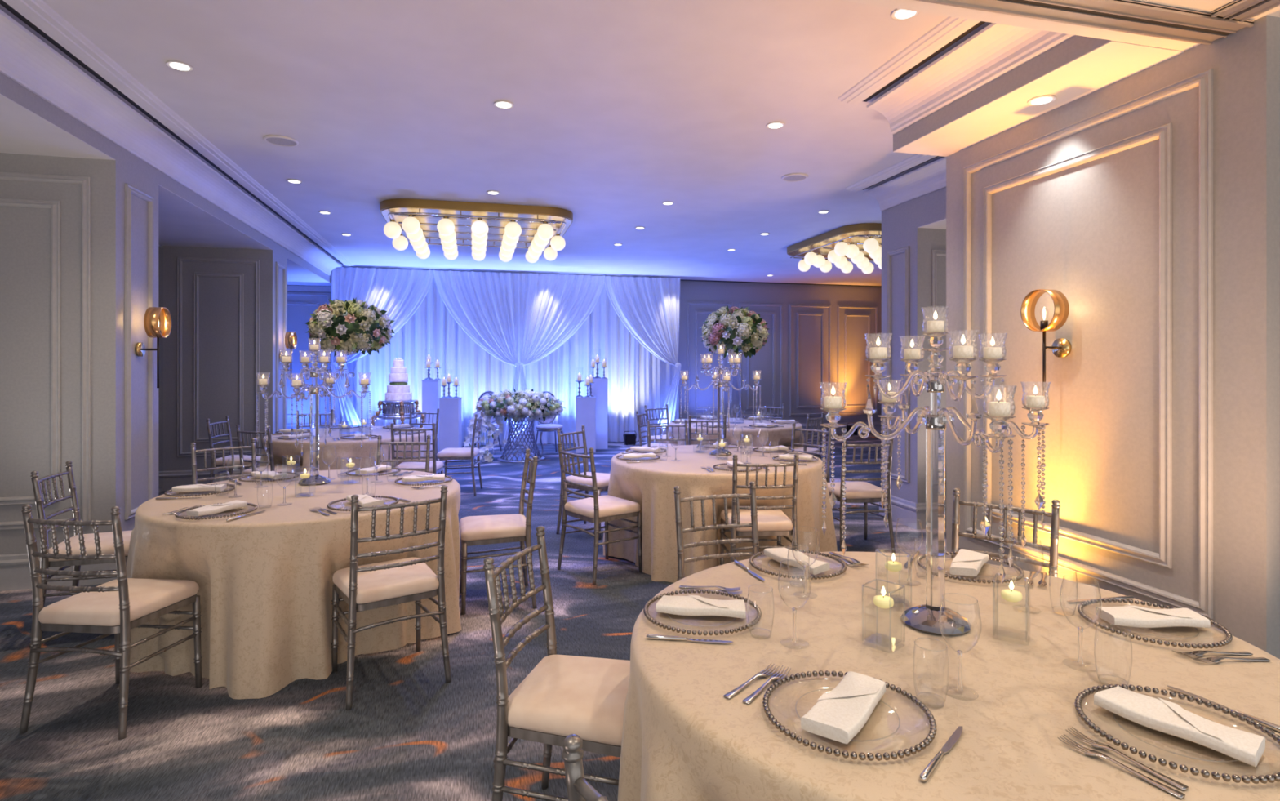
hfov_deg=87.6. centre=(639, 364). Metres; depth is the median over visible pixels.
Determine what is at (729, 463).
napkin
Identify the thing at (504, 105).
recessed light
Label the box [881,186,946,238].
wall
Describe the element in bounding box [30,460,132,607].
chair
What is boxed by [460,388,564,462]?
flower garland
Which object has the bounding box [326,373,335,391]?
candle holder
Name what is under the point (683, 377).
votive candle
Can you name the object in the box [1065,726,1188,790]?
fork
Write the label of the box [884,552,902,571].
candle
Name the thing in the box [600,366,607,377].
candle stand
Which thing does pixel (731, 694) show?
fork
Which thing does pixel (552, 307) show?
swag
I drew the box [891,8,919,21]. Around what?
recessed light
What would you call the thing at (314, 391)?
candelabra
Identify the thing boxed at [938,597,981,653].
bowl
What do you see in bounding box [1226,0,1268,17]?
trim
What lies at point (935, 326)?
votive candle
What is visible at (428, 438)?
chair
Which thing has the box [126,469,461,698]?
tablecloth
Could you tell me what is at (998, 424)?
candle holder
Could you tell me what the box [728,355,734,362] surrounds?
votive candle
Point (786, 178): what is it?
grille
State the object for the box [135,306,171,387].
wall sconce
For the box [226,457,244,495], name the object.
goblet
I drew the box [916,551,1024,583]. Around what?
charger plate
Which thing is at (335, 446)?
goblet
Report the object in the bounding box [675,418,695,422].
napkin
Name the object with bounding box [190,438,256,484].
chair
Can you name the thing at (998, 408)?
votive candle
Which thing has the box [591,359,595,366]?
pillar candle
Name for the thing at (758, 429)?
goblet
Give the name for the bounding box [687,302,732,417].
trim
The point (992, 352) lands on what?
votive candle
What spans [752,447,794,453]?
charger plate
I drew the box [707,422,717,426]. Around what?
napkin
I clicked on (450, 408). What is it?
pedestal
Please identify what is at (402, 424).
napkin
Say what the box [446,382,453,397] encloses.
candle stand
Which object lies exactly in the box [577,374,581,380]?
pillar candle
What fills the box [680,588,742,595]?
fork
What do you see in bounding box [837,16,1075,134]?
trim
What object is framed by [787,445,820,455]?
seat cushion
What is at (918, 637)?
tumbler
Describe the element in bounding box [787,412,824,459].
chair
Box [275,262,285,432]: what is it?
trim
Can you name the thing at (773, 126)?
recessed light
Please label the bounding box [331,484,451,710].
chair
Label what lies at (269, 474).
napkin
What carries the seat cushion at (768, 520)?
on the chair at (771, 520)
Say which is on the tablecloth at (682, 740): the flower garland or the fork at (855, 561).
the fork at (855, 561)
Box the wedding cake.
[384,357,412,400]
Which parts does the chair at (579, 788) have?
leg, rail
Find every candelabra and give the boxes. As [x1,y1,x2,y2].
[255,337,371,485]
[680,345,761,455]
[819,306,1050,635]
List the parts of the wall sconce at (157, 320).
arm, rod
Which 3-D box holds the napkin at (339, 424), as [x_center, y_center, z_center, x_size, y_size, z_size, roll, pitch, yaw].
[-3.433,0.713,7.751,0.101,0.032,0.258,0,0,-35]
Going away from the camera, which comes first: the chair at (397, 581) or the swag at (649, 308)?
the chair at (397, 581)
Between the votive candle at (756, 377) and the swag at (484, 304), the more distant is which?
the swag at (484, 304)
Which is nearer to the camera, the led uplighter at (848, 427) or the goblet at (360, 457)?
the goblet at (360, 457)
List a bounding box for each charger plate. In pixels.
[164,483,235,497]
[175,502,257,519]
[238,471,299,482]
[275,429,310,433]
[276,435,310,439]
[327,495,398,511]
[328,425,359,428]
[340,434,377,439]
[346,466,400,476]
[382,425,413,428]
[394,431,424,433]
[395,474,453,485]
[616,454,660,461]
[625,447,666,453]
[643,588,761,635]
[701,443,739,448]
[712,462,762,471]
[742,417,768,419]
[749,424,778,427]
[749,548,846,579]
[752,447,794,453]
[762,670,936,760]
[770,420,799,423]
[772,455,818,462]
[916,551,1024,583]
[1074,683,1279,783]
[1077,597,1232,648]
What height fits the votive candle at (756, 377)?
0.062 m
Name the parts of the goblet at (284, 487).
stem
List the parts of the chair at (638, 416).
leg, leg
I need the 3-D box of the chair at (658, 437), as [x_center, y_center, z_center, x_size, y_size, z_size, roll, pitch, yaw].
[0.359,1.035,9.294,0.464,0.934,0.483,0,0,-38]
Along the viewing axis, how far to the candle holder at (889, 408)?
2.19 m
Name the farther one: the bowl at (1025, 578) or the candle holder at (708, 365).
the candle holder at (708, 365)
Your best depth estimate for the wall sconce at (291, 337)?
8.47 m
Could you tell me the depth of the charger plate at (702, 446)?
5.88 m
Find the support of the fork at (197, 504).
on the tablecloth at (264, 580)
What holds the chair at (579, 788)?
on the floor
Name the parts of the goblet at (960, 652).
stem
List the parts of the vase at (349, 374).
foot plate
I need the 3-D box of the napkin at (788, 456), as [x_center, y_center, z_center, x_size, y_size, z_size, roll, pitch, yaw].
[1.198,0.713,5.141,0.258,0.032,0.101,0,0,14]
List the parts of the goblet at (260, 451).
stem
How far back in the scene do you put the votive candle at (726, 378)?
5.16 m
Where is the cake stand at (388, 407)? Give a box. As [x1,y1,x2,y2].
[381,400,415,415]
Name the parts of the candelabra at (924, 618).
arm, arm, arm, arm, arm, arm, arm, arm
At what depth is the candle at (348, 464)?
4.14 m
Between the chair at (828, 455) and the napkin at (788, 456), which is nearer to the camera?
the napkin at (788, 456)
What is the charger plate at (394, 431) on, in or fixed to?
on the tablecloth at (346, 449)
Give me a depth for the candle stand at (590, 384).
11.58 m
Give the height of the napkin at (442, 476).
0.032 m
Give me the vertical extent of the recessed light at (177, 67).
0.008 m
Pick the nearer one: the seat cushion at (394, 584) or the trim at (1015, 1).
the trim at (1015, 1)
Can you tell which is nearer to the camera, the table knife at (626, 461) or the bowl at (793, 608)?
the bowl at (793, 608)
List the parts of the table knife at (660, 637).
handle, blade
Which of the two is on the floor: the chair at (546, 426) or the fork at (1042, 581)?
the chair at (546, 426)
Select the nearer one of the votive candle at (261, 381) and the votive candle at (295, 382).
the votive candle at (295, 382)
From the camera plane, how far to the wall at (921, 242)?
6.16 m
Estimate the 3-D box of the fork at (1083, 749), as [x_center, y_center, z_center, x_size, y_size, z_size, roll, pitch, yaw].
[0.876,0.733,1.224,0.025,0.009,0.200,0,0,-30]
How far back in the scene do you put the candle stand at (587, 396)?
11.41 m
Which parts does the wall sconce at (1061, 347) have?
rod, arm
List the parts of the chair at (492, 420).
frame, seat, leg, leg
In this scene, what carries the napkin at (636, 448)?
on the charger plate at (626, 450)
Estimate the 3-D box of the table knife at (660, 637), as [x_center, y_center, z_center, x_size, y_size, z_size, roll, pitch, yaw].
[0.132,0.734,1.780,0.233,0.013,0.014,0,0,10]
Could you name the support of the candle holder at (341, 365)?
on the candelabra at (314, 391)
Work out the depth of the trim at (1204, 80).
3.09 m
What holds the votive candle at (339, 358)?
on the candelabra at (314, 391)
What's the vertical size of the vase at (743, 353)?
0.900 m
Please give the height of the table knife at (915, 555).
0.013 m
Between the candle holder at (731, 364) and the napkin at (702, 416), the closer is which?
the candle holder at (731, 364)
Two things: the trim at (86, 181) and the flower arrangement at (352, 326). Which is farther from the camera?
the flower arrangement at (352, 326)
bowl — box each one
[777,563,811,609]
[791,528,819,566]
[895,520,923,555]
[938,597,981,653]
[1012,541,1044,579]
[1059,580,1102,629]
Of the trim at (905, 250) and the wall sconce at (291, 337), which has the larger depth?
the wall sconce at (291, 337)
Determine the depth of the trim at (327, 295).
11.92 m
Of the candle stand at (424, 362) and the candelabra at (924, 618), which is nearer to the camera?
the candelabra at (924, 618)
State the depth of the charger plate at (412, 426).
7.64 m
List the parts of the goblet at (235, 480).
stem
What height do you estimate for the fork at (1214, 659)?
0.009 m
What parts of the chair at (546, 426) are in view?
leg, frame, seat, seat rail, leg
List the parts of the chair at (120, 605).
leg, rail, rail, rail, rail, leg, seat frame, leg, leg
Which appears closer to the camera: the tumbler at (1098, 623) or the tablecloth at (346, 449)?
the tumbler at (1098, 623)
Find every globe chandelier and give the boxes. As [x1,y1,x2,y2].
[380,198,573,262]
[786,222,881,274]
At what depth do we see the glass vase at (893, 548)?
2.03 m
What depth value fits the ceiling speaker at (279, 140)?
5.10 m
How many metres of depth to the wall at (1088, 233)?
3.19 m
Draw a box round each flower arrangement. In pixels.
[305,297,395,356]
[699,305,769,358]
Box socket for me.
[1040,320,1048,329]
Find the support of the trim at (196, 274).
attached to the wall at (219, 297)
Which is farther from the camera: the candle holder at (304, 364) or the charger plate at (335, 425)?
the charger plate at (335, 425)
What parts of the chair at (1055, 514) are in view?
leg, rail, rail, rail, leg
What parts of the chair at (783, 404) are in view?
rail, rail, leg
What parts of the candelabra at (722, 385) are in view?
arm, arm, arm, arm, arm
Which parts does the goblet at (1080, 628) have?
stem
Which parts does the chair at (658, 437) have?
leg, rail, rail, rail, leg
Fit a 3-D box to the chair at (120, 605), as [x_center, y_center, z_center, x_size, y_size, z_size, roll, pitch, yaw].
[-2.278,1.035,2.899,0.464,0.934,0.483,0,0,6]
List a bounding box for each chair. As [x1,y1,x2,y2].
[18,503,202,739]
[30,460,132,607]
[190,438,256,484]
[206,415,261,483]
[235,424,302,477]
[296,408,333,429]
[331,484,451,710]
[376,435,431,472]
[390,422,444,473]
[408,408,439,460]
[436,411,483,495]
[459,448,537,614]
[474,391,502,454]
[483,525,630,800]
[533,391,564,456]
[555,424,609,539]
[557,442,642,584]
[562,733,608,800]
[635,408,677,446]
[644,404,669,444]
[646,419,688,447]
[673,481,759,580]
[688,414,726,444]
[720,453,799,564]
[755,403,784,419]
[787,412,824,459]
[791,422,832,511]
[826,438,895,552]
[951,487,1060,577]
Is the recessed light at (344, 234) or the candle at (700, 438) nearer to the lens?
the candle at (700, 438)
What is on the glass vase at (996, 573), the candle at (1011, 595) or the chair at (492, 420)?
the candle at (1011, 595)
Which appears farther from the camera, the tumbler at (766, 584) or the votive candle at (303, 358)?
the votive candle at (303, 358)
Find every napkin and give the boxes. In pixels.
[171,484,226,492]
[186,499,247,515]
[251,471,286,479]
[279,428,306,431]
[282,432,310,438]
[337,423,351,427]
[346,493,383,506]
[353,433,365,438]
[355,464,391,474]
[386,423,409,427]
[402,473,444,481]
[622,452,655,457]
[630,446,660,452]
[656,594,746,618]
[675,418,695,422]
[701,415,716,418]
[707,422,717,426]
[712,440,727,447]
[726,460,751,470]
[747,415,764,418]
[755,422,773,426]
[758,444,788,450]
[764,547,830,574]
[773,419,795,422]
[778,453,812,460]
[800,671,885,743]
[950,548,988,576]
[1093,685,1265,766]
[1095,604,1210,627]
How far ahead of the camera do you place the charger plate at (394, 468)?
4.43 m
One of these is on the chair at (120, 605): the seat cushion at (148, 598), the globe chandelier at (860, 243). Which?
the seat cushion at (148, 598)
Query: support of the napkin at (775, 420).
on the charger plate at (797, 422)
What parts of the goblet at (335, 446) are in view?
stem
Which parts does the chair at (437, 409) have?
leg, rail, rail, leg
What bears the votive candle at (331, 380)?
on the candelabra at (314, 391)
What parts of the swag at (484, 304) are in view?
sheer panel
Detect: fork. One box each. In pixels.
[162,504,201,514]
[308,507,329,515]
[314,506,337,514]
[410,484,443,488]
[413,485,447,488]
[679,585,740,591]
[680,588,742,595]
[723,662,779,698]
[742,665,791,703]
[824,553,862,567]
[829,551,867,564]
[1023,570,1035,586]
[1037,572,1047,587]
[1057,733,1185,798]
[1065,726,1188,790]
[1171,649,1253,657]
[1187,656,1270,663]
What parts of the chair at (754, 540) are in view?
leg, rail, rail, rail, rail, leg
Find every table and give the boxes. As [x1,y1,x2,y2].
[370,400,424,427]
[484,413,560,462]
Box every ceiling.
[0,0,991,285]
[0,0,1279,286]
[917,218,946,229]
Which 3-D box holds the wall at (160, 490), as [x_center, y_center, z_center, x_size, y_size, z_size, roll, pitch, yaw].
[-4.982,0.045,3.909,0.630,2.910,16.000,0,0,-14]
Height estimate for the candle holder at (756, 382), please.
0.128 m
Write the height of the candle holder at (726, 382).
0.128 m
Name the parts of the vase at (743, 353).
foot plate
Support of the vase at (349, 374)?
on the tablecloth at (346, 449)
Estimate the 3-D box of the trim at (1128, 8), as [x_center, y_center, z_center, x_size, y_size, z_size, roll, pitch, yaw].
[-0.127,-1.395,2.159,5.400,0.020,0.170,0,0,-14]
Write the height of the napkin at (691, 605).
0.032 m
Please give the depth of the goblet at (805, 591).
2.13 m
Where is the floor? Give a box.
[0,432,946,800]
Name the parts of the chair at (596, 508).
leg, rail, rail, rail, rail, leg, seat frame, leg, leg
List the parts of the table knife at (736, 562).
handle, blade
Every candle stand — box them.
[423,362,433,379]
[424,367,431,379]
[434,367,440,379]
[440,375,448,398]
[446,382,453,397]
[453,385,458,397]
[574,380,583,397]
[585,385,590,397]
[588,382,594,396]
[590,357,595,378]
[595,362,600,377]
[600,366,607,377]
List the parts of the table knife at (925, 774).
handle, blade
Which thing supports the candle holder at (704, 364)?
on the candelabra at (722, 385)
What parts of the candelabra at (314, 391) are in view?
arm, arm, arm, arm, arm, arm, arm, arm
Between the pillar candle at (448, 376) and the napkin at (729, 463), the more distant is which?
the pillar candle at (448, 376)
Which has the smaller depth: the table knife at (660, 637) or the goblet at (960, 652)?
the goblet at (960, 652)
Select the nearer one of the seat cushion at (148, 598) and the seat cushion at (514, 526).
the seat cushion at (148, 598)
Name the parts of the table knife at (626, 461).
handle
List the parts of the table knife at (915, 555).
blade, handle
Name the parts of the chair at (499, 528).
leg, leg, seat frame, leg, rail, rail, leg, rail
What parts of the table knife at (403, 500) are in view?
handle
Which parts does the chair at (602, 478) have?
leg, rail, rail, rail, leg, seat frame, leg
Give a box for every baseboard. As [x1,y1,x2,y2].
[0,552,117,591]
[162,468,239,491]
[801,422,881,434]
[879,494,918,528]
[915,501,946,528]
[945,551,951,558]
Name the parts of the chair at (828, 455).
leg, rail, rail, rail, leg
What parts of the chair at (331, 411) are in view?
leg, rail, rail, leg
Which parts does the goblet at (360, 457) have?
stem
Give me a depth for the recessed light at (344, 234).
8.80 m
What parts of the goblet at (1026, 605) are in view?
stem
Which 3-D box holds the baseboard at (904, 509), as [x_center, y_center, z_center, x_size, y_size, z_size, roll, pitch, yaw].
[2.449,1.383,6.349,0.028,0.235,0.580,0,0,-14]
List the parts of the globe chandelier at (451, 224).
globe, globe, globe, globe, globe, globe, globe, globe, globe, globe, globe, globe, brass plate, rod frame, globe, globe, globe, globe, globe, globe, globe, globe, globe, globe, globe, globe, globe, globe, globe, globe, globe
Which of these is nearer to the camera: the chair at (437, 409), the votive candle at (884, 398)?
the votive candle at (884, 398)
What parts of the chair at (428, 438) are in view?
leg, rail, rail, rail, leg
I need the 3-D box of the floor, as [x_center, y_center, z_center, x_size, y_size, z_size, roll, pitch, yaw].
[1.770,1.550,5.700,14.600,0.100,16.200,0,0,-14]
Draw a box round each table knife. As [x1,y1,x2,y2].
[155,497,201,499]
[226,510,265,521]
[391,496,411,502]
[626,461,654,462]
[646,633,733,643]
[733,560,764,580]
[904,550,919,567]
[919,725,962,782]
[1066,595,1133,602]
[1166,684,1279,732]
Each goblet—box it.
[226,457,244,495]
[253,450,269,485]
[275,463,293,502]
[321,445,336,478]
[359,457,375,493]
[368,454,382,480]
[741,437,752,462]
[757,429,768,455]
[777,559,811,641]
[791,525,819,593]
[895,517,923,581]
[938,592,981,690]
[1012,535,1044,607]
[1059,573,1102,663]
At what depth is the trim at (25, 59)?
4.44 m
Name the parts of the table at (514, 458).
glass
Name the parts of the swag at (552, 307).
sheer panel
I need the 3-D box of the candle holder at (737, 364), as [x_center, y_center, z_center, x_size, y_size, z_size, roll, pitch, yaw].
[0.784,-0.025,5.372,0.077,0.128,0.077,0,0,-14]
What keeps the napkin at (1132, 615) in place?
on the charger plate at (1228, 638)
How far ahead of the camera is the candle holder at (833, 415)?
1.87 m
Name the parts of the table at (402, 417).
carved leg, carved leg, carved leg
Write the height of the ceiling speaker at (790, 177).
0.014 m
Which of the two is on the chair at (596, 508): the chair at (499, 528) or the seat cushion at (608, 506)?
the seat cushion at (608, 506)
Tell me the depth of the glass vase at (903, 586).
1.76 m
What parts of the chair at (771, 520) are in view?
leg, leg, seat frame, rail, rail, rail, rail, leg, leg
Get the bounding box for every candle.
[258,373,267,384]
[281,351,290,361]
[286,456,295,465]
[292,374,301,385]
[300,468,310,478]
[301,352,309,361]
[310,340,318,349]
[320,351,328,361]
[325,373,333,382]
[337,352,345,361]
[346,457,355,466]
[360,373,368,383]
[426,355,431,362]
[426,360,430,367]
[435,360,439,367]
[441,378,446,385]
[447,375,450,382]
[453,377,457,385]
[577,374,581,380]
[585,377,589,385]
[588,374,592,382]
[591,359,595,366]
[595,355,599,362]
[681,371,687,379]
[697,434,702,440]
[706,354,711,362]
[717,346,723,353]
[718,439,725,446]
[724,372,729,380]
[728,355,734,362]
[734,355,740,362]
[743,435,749,441]
[754,372,759,379]
[824,386,841,408]
[869,337,887,358]
[873,586,893,608]
[881,382,896,401]
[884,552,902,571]
[903,338,919,359]
[926,311,944,332]
[953,334,973,358]
[983,337,1001,358]
[987,389,1010,416]
[1000,580,1022,601]
[1026,385,1044,407]
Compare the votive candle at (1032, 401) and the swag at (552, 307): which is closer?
the votive candle at (1032, 401)
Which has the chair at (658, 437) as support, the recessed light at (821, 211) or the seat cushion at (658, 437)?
the seat cushion at (658, 437)
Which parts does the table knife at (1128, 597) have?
blade, handle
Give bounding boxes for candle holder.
[256,372,270,393]
[279,349,293,370]
[289,373,303,395]
[298,350,311,370]
[307,337,321,358]
[317,349,330,370]
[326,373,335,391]
[334,350,347,370]
[358,372,370,392]
[680,370,688,386]
[700,353,709,368]
[704,353,713,368]
[716,345,724,359]
[721,370,731,387]
[727,353,736,368]
[733,353,742,368]
[752,370,761,386]
[819,382,847,427]
[864,333,892,377]
[877,379,901,418]
[898,335,924,377]
[920,306,950,351]
[947,329,979,379]
[977,333,1008,377]
[982,385,1017,439]
[1020,382,1050,426]
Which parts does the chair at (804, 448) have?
leg, rail, leg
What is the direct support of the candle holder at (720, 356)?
on the candelabra at (722, 385)
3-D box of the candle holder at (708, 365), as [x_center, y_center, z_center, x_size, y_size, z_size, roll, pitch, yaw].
[0.554,-0.025,5.360,0.077,0.128,0.077,0,0,-14]
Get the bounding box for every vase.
[339,351,363,433]
[726,352,743,423]
[862,578,905,649]
[875,547,911,595]
[992,573,1030,641]
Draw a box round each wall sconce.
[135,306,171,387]
[279,331,297,373]
[1020,288,1071,400]
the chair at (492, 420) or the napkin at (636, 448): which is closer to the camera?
the napkin at (636, 448)
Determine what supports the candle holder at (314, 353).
on the candelabra at (314, 391)
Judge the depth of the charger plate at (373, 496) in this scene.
3.52 m
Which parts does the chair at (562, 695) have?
leg, rail, rail, rail, rail, leg, seat frame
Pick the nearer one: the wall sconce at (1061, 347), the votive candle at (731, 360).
the wall sconce at (1061, 347)
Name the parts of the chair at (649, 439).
leg, rail, rail, leg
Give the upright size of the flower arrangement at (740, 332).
0.680 m
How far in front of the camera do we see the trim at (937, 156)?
5.95 m
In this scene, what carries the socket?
attached to the wall sconce at (1061, 347)
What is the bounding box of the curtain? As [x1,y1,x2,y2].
[331,276,679,446]
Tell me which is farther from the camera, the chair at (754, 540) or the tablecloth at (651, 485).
the tablecloth at (651, 485)
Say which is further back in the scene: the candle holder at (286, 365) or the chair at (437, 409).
the chair at (437, 409)
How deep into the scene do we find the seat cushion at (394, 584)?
3.09 m
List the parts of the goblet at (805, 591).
stem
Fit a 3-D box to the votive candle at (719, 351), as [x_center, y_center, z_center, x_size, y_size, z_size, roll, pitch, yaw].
[0.663,-0.122,5.481,0.047,0.062,0.047,0,0,-14]
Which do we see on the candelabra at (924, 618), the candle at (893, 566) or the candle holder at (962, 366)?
the candle holder at (962, 366)
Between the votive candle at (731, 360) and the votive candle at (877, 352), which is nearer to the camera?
the votive candle at (877, 352)
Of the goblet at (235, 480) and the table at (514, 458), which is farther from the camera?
the table at (514, 458)
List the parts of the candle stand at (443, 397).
stem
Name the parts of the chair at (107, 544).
leg, rail, rail, rail, rail, leg, seat frame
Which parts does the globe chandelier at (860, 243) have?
globe, globe, globe, globe, globe, brass plate, rod frame, globe, globe, globe, globe, globe, globe, globe, globe, globe, globe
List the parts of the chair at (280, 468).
leg, rail, rail, rail, rail, leg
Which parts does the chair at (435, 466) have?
leg, rail, rail, rail, rail, leg, seat frame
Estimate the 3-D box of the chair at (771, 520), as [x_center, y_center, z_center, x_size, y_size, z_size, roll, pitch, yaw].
[0.785,1.035,4.429,0.464,0.934,0.483,0,0,-3]
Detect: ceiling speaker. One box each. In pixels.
[262,135,298,146]
[781,173,808,182]
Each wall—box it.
[0,72,331,283]
[0,152,158,554]
[158,244,163,492]
[163,245,287,471]
[287,280,881,429]
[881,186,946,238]
[881,227,946,502]
[893,35,1182,151]
[946,15,1279,658]
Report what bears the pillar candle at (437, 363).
on the candle stand at (437, 368)
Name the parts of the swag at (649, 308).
sheer panel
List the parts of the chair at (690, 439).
leg, rail, rail, rail, leg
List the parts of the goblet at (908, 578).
stem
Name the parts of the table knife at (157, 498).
handle, blade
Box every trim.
[0,0,343,264]
[0,0,355,275]
[0,171,91,529]
[124,183,153,519]
[158,246,163,488]
[177,257,259,457]
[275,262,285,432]
[287,284,331,292]
[287,292,329,426]
[680,279,881,287]
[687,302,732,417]
[738,302,782,417]
[789,304,831,416]
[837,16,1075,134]
[837,305,877,414]
[844,154,946,210]
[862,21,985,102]
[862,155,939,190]
[887,245,909,483]
[913,0,1253,45]
[931,249,946,484]
[963,68,1213,618]
[1004,0,1231,35]
[1211,0,1279,22]
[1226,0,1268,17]
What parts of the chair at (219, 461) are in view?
leg, rail, rail, rail, leg, seat frame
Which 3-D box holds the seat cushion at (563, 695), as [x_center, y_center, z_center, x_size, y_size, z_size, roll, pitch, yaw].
[-0.172,1.026,2.100,0.428,0.074,0.432,0,0,14]
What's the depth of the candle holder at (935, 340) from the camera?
1.89 m
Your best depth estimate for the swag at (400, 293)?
11.66 m
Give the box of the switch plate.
[994,386,1005,401]
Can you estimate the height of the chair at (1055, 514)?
0.934 m
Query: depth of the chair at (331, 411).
8.38 m
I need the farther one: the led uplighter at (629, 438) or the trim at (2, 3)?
the led uplighter at (629, 438)
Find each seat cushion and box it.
[38,577,199,626]
[48,529,132,561]
[215,454,261,465]
[241,464,302,476]
[332,557,439,604]
[395,460,444,472]
[436,447,479,457]
[459,513,531,540]
[507,653,630,745]
[564,494,640,518]
[565,471,609,488]
[641,443,677,446]
[650,434,666,443]
[720,508,792,531]
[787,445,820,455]
[826,481,887,498]
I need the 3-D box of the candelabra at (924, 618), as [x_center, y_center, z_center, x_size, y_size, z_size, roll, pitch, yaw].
[0.843,0.288,1.902,0.500,0.903,0.500,0,0,41]
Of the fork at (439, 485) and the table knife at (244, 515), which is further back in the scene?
the fork at (439, 485)
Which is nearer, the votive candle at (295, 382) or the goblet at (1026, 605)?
the goblet at (1026, 605)
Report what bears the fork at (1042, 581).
on the tablecloth at (682, 740)
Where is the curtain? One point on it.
(637, 378)
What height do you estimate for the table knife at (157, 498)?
0.013 m
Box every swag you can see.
[330,266,433,426]
[433,270,519,447]
[517,272,604,446]
[604,275,680,435]
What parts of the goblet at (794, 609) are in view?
stem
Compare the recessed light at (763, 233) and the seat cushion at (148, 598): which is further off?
the recessed light at (763, 233)
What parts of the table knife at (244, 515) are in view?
handle, blade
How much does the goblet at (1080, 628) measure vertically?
0.212 m
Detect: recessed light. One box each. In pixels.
[165,60,193,72]
[286,179,302,183]
[318,211,331,214]
[341,233,351,235]
[486,191,499,195]
[493,100,514,109]
[635,226,644,229]
[662,201,674,205]
[760,232,769,235]
[765,121,784,129]
[817,210,829,213]
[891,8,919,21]
[1027,94,1056,106]
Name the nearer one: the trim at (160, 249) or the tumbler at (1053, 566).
the tumbler at (1053, 566)
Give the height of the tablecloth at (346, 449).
0.758 m
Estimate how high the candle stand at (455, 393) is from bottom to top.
0.372 m
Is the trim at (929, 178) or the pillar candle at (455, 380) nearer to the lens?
the trim at (929, 178)
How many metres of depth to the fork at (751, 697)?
1.52 m
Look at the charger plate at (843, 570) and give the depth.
2.35 m
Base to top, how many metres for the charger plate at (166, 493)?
0.019 m
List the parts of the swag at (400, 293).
sheer panel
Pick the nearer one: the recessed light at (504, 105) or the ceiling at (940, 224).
the recessed light at (504, 105)
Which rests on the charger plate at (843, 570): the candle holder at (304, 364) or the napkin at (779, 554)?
the napkin at (779, 554)
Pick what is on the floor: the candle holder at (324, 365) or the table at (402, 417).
the table at (402, 417)
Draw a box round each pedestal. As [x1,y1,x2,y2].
[422,379,440,452]
[439,397,462,451]
[575,396,595,453]
[589,377,608,448]
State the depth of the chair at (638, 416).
8.28 m
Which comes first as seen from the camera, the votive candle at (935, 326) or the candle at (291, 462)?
the votive candle at (935, 326)
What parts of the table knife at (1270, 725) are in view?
blade, handle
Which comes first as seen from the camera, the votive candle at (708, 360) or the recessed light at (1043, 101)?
the recessed light at (1043, 101)
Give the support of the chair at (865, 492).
on the floor
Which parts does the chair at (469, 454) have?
leg, seat frame, leg, leg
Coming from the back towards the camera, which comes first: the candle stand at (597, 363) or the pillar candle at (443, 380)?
the candle stand at (597, 363)
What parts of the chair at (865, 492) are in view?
leg, seat frame, leg, rail, rail, rail, rail, leg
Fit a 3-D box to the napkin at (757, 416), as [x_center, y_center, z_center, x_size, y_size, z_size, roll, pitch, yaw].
[1.558,0.713,8.963,0.101,0.032,0.258,0,0,43]
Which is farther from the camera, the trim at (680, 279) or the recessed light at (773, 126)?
the trim at (680, 279)
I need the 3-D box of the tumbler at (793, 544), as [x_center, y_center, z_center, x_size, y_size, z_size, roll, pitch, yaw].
[0.530,0.674,2.234,0.073,0.128,0.073,0,0,-21]
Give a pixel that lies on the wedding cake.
(398, 389)
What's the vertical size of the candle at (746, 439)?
0.056 m
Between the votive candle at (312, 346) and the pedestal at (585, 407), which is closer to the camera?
the votive candle at (312, 346)
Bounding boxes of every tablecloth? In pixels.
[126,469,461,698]
[259,426,432,471]
[602,444,837,582]
[617,551,1279,800]
[666,417,804,447]
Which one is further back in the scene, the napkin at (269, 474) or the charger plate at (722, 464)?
the charger plate at (722, 464)
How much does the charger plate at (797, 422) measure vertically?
0.019 m
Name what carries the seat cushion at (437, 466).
on the chair at (435, 466)
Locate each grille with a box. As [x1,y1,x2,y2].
[266,137,295,146]
[783,175,805,181]
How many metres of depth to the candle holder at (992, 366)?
1.89 m
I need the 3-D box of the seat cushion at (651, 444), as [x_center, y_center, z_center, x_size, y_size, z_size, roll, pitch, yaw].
[0.246,1.026,8.282,0.428,0.074,0.432,0,0,18]
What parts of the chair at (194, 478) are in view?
leg, rail, rail, rail, leg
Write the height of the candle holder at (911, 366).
0.128 m
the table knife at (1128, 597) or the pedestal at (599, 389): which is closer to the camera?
the table knife at (1128, 597)
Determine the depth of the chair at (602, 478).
5.90 m
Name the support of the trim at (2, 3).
attached to the wall at (11, 90)
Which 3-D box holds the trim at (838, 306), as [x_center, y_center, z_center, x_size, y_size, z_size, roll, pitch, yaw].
[4.761,-0.090,14.578,0.990,2.380,0.024,0,0,-14]
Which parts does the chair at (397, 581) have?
leg, leg, seat frame, rail, rail, rail, rail, leg, leg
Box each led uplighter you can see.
[622,431,636,444]
[846,422,857,435]
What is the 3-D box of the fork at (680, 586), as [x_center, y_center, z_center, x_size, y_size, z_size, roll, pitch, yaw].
[0.230,0.733,2.194,0.200,0.009,0.025,0,0,11]
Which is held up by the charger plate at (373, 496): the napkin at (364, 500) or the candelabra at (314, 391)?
the napkin at (364, 500)
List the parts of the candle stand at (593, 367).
stem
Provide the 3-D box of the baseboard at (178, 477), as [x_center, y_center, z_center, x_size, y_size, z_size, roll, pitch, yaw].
[-5.072,1.383,8.041,1.200,0.235,0.028,0,0,-14]
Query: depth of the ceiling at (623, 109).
4.52 m
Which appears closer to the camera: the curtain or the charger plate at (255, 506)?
the charger plate at (255, 506)
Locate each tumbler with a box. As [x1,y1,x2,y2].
[746,584,773,633]
[786,543,809,583]
[912,637,949,703]
[1048,565,1078,613]
[1093,622,1132,684]
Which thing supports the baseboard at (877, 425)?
attached to the wall at (810, 326)
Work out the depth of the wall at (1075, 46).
3.50 m

